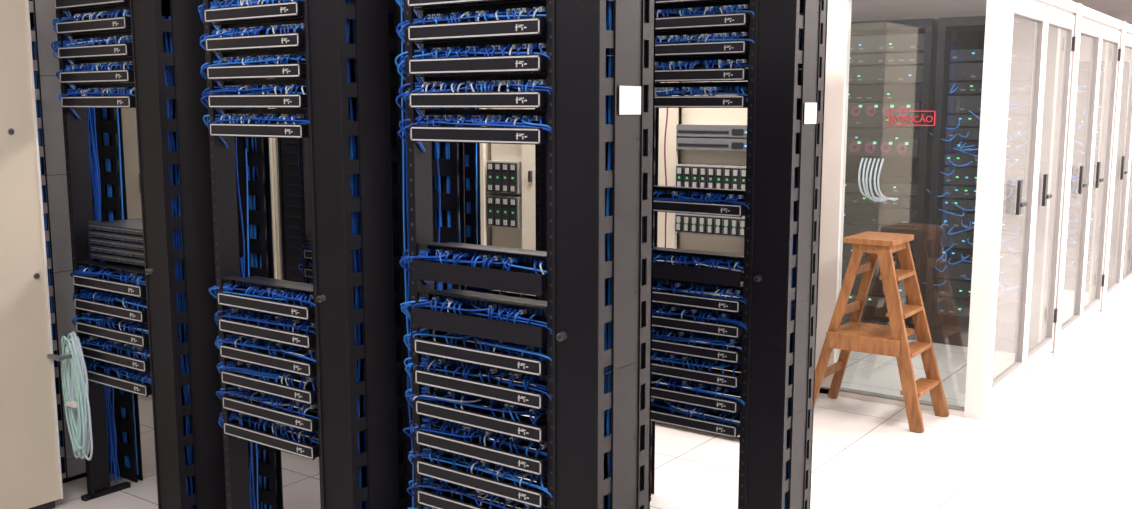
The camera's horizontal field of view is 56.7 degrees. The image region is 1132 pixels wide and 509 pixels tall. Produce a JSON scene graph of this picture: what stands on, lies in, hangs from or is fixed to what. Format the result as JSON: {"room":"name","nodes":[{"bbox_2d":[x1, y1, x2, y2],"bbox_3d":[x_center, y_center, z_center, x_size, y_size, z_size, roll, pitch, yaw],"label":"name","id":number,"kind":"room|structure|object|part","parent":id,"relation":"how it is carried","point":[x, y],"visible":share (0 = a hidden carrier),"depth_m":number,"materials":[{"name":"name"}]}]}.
{"room":"server room","nodes":[
{"label":"server room","id":0,"kind":"room"},
{"bbox_2d":[53,267,1131,508],"bbox_3d":[1.055,0.724,7.066,11.600,0.100,17.600,6,10,36],"label":"floor","id":1,"kind":"structure","parent":0,"point":[1063,439],"depth_m":5.08,"materials":[{"name":"tile"}]},
{"bbox_2d":[0,0,62,508],"bbox_3d":[-2.728,-0.065,4.053,0.856,2.300,1.002,6,10,36],"label":"tall cabinet","id":2,"kind":"object","parent":1,"relation":"on","point":[30,461],"visible":1,"depth_m":4.16,"materials":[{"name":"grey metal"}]},
{"bbox_2d":[47,331,92,460],"bbox_3d":[-2.008,0.583,4.273,0.177,0.538,0.095,6,10,36],"label":"cable coil","id":3,"kind":"object","parent":2,"relation":"hanging from","point":[74,374],"visible":1,"depth_m":4.27,"materials":[{"name":"teal plastic"}]},
{"bbox_2d":[29,0,226,508],"bbox_3d":[-1.847,-0.047,4.319,1.121,2.190,0.308,6,10,36],"label":"rack","id":4,"kind":"object","parent":1,"relation":"on","point":[82,50],"visible":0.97,"depth_m":4.08,"materials":[{"name":"grey metal"}]},
{"bbox_3d":[-1.769,-0.028,4.221,0.553,2.180,0.210,6,10,36],"label":"frame","id":5,"kind":"part","parent":4,"relation":"part of","materials":[{"name":"grey metal"}]},
{"bbox_2d":[87,218,144,265],"bbox_3d":[-1.717,-0.053,4.290,0.425,0.160,0.254,6,10,36],"label":"switches","id":6,"kind":"object","parent":4,"relation":"on","point":[121,241],"visible":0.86,"depth_m":4.21,"materials":[{"name":"grey metal"}]},
{"bbox_3d":[-1.998,-0.080,4.590,0.252,2.180,0.034,6,10,36],"label":"perforated plate","id":7,"kind":"part","parent":4,"relation":"part of","materials":[{"name":"black metal"}]},
{"bbox_2d":[120,82,146,306],"bbox_3d":[-3.236,-0.591,8.339,0.620,2.150,0.610,6,10,36],"label":"tall cabinet","id":8,"kind":"object","parent":1,"relation":"on","point":[129,124],"visible":0.02,"depth_m":8.03,"materials":[{"name":"grey metal"}]},
{"bbox_2d":[268,108,282,323],"bbox_3d":[-2.039,-0.470,7.477,0.620,2.150,0.610,6,10,36],"label":"tall cabinet","id":9,"kind":"object","parent":1,"relation":"on","point":[273,142],"visible":0.03,"depth_m":7.10,"materials":[{"name":"grey metal"}]},
{"bbox_2d":[276,78,304,328],"bbox_3d":[-1.420,-0.408,7.032,0.850,2.150,0.610,6,10,36],"label":"tall cabinet","id":10,"kind":"object","parent":1,"relation":"on","point":[289,185],"visible":0.15,"depth_m":7.00,"materials":[{"name":"grey metal"}]},
{"bbox_2d":[198,0,407,508],"bbox_3d":[-1.008,0.038,3.715,0.976,2.190,0.306,6,10,36],"label":"rack","id":11,"kind":"object","parent":1,"relation":"on","point":[341,55],"visible":1,"depth_m":3.48,"materials":[{"name":"grey metal"}]},
{"bbox_3d":[-1.218,-0.001,4.029,0.252,2.180,0.034,6,10,36],"label":"perforated plate","id":12,"kind":"part","parent":11,"relation":"part of","materials":[{"name":"black metal"}]},
{"bbox_3d":[-0.988,0.051,3.659,0.553,2.180,0.210,6,10,36],"label":"frame","id":13,"kind":"part","parent":11,"relation":"part of","materials":[{"name":"grey metal"}]},
{"bbox_2d":[295,78,316,412],"bbox_3d":[-1.082,-0.176,5.237,0.973,2.190,0.306,6,10,36],"label":"rack","id":14,"kind":"object","parent":1,"relation":"on","point":[303,152],"visible":0.06,"depth_m":5.28,"materials":[{"name":"grey metal"}]},
{"bbox_2d":[464,72,546,484],"bbox_3d":[-0.301,-0.097,4.675,0.973,2.190,0.306,6,10,36],"label":"rack","id":15,"kind":"object","parent":1,"relation":"on","point":[471,150],"visible":0.03,"depth_m":4.66,"materials":[{"name":"grey metal"}]},
{"bbox_3d":[-0.512,-0.136,4.990,0.252,2.180,0.034,6,10,36],"label":"perforated plate","id":16,"kind":"part","parent":15,"relation":"part of","materials":[{"name":"black metal"}]},
{"bbox_3d":[-0.283,-0.084,4.621,0.553,2.180,0.210,6,10,36],"label":"frame","id":17,"kind":"part","parent":15,"relation":"part of","materials":[{"name":"grey metal"}]},
{"bbox_2d":[479,108,535,385],"bbox_3d":[0.025,-0.264,6.011,0.960,2.150,0.580,6,10,36],"label":"tall cabinet","id":18,"kind":"object","parent":1,"relation":"on","point":[507,171],"visible":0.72,"depth_m":5.95,"materials":[{"name":"grey metal"}]},
{"bbox_2d":[395,0,655,508],"bbox_3d":[-0.225,0.117,3.152,0.975,2.190,0.306,6,10,36],"label":"rack","id":19,"kind":"object","parent":1,"relation":"on","point":[597,57],"visible":1,"depth_m":2.94,"materials":[{"name":"grey metal"}]},
{"bbox_3d":[-0.437,0.078,3.467,0.252,2.180,0.034,6,10,36],"label":"perforated plate","id":20,"kind":"part","parent":19,"relation":"part of","materials":[{"name":"black metal"}]},
{"bbox_3d":[-0.208,0.130,3.098,0.553,2.180,0.210,6,10,36],"label":"frame","id":21,"kind":"part","parent":19,"relation":"part of","materials":[{"name":"grey metal"}]},
{"bbox_2d":[656,81,746,439],"bbox_3d":[0.761,-0.190,5.481,0.780,2.150,0.580,6,10,36],"label":"tall cabinet","id":22,"kind":"object","parent":1,"relation":"on","point":[706,147],"visible":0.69,"depth_m":5.21,"materials":[{"name":"grey metal"}]},
{"bbox_2d":[664,82,667,247],"bbox_3d":[0.501,-0.488,5.268,0.020,1.200,0.008,6,10,36],"label":"cord","id":23,"kind":"object","parent":22,"relation":"attached to","point":[665,82],"visible":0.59,"depth_m":5.27,"materials":[{"name":"plastic"}]},
{"bbox_2d":[650,0,826,508],"bbox_3d":[0.480,-0.018,4.113,0.976,2.190,0.306,6,10,36],"label":"rack","id":24,"kind":"object","parent":1,"relation":"on","point":[774,51],"visible":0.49,"depth_m":3.86,"materials":[{"name":"grey metal"}]},
{"bbox_3d":[0.269,-0.057,4.428,0.252,2.180,0.034,6,10,36],"label":"perforated plate","id":25,"kind":"part","parent":24,"relation":"part of","materials":[{"name":"black metal"}]},
{"bbox_3d":[0.498,-0.005,4.059,0.553,2.180,0.210,6,10,36],"label":"frame","id":26,"kind":"part","parent":24,"relation":"part of","materials":[{"name":"grey metal"}]},
{"bbox_2d":[816,18,938,340],"bbox_3d":[2.447,-0.580,7.899,0.770,2.250,0.937,6,10,36],"label":"equipment rack","id":27,"kind":"object","parent":1,"relation":"on","point":[892,66],"visible":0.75,"depth_m":7.51,"materials":[{"name":"grey"}]},
{"bbox_2d":[814,231,948,432],"bbox_3d":[1.673,0.389,5.619,0.677,0.984,0.393,6,10,36],"label":"step ladder","id":28,"kind":"object","parent":1,"relation":"on","point":[854,335],"visible":0.98,"depth_m":5.55,"materials":[{"name":"brown wood"}]},
{"bbox_2d":[816,0,1131,420],"bbox_3d":[3.940,-0.844,9.599,2.262,2.300,8.862,6,10,36],"label":"glass enclosure","id":29,"kind":"object","parent":1,"relation":"on","point":[984,394],"visible":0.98,"depth_m":6.10,"materials":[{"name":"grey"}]},
{"bbox_2d":[922,15,1057,352],"bbox_3d":[3.108,-0.516,7.446,0.872,2.250,0.900,6,10,36],"label":"equipment rack","id":30,"kind":"object","parent":1,"relation":"on","point":[960,45],"visible":0.61,"depth_m":7.20,"materials":[{"name":"grey metal"}]},
{"bbox_2d":[1064,61,1129,291],"bbox_3d":[4.786,-0.747,9.802,0.690,2.050,0.900,6,10,36],"label":"equipment rack","id":31,"kind":"object","parent":1,"relation":"on","point":[1084,66],"visible":0.18,"depth_m":9.48,"materials":[{"name":"white metal"}]},
{"bbox_2d":[1124,160,1131,259],"bbox_3d":[6.146,-1.005,11.639,0.805,2.050,0.900,6,10,36],"label":"equipment rack","id":32,"kind":"object","parent":1,"relation":"on","point":[1131,160],"visible":0.02,"depth_m":11.31,"materials":[{"name":"grey metal"}]},
{"bbox_2d":[827,0,1131,21],"bbox_3d":[1.055,-2.198,6.656,11.600,0.100,17.600,6,10,36],"label":"ceiling","id":33,"kind":"structure","parent":0,"point":[862,10],"depth_m":12.93,"materials":[{"name":"paint"}]},
{"bbox_2d":[1079,10,1131,61],"bbox_3d":[6.257,-1.734,13.951,11.600,2.850,0.100,6,10,36],"label":"wall","id":34,"kind":"structure","parent":0,"point":[1122,15],"depth_m":13.33,"materials":[{"name":"paint"}]}
]}

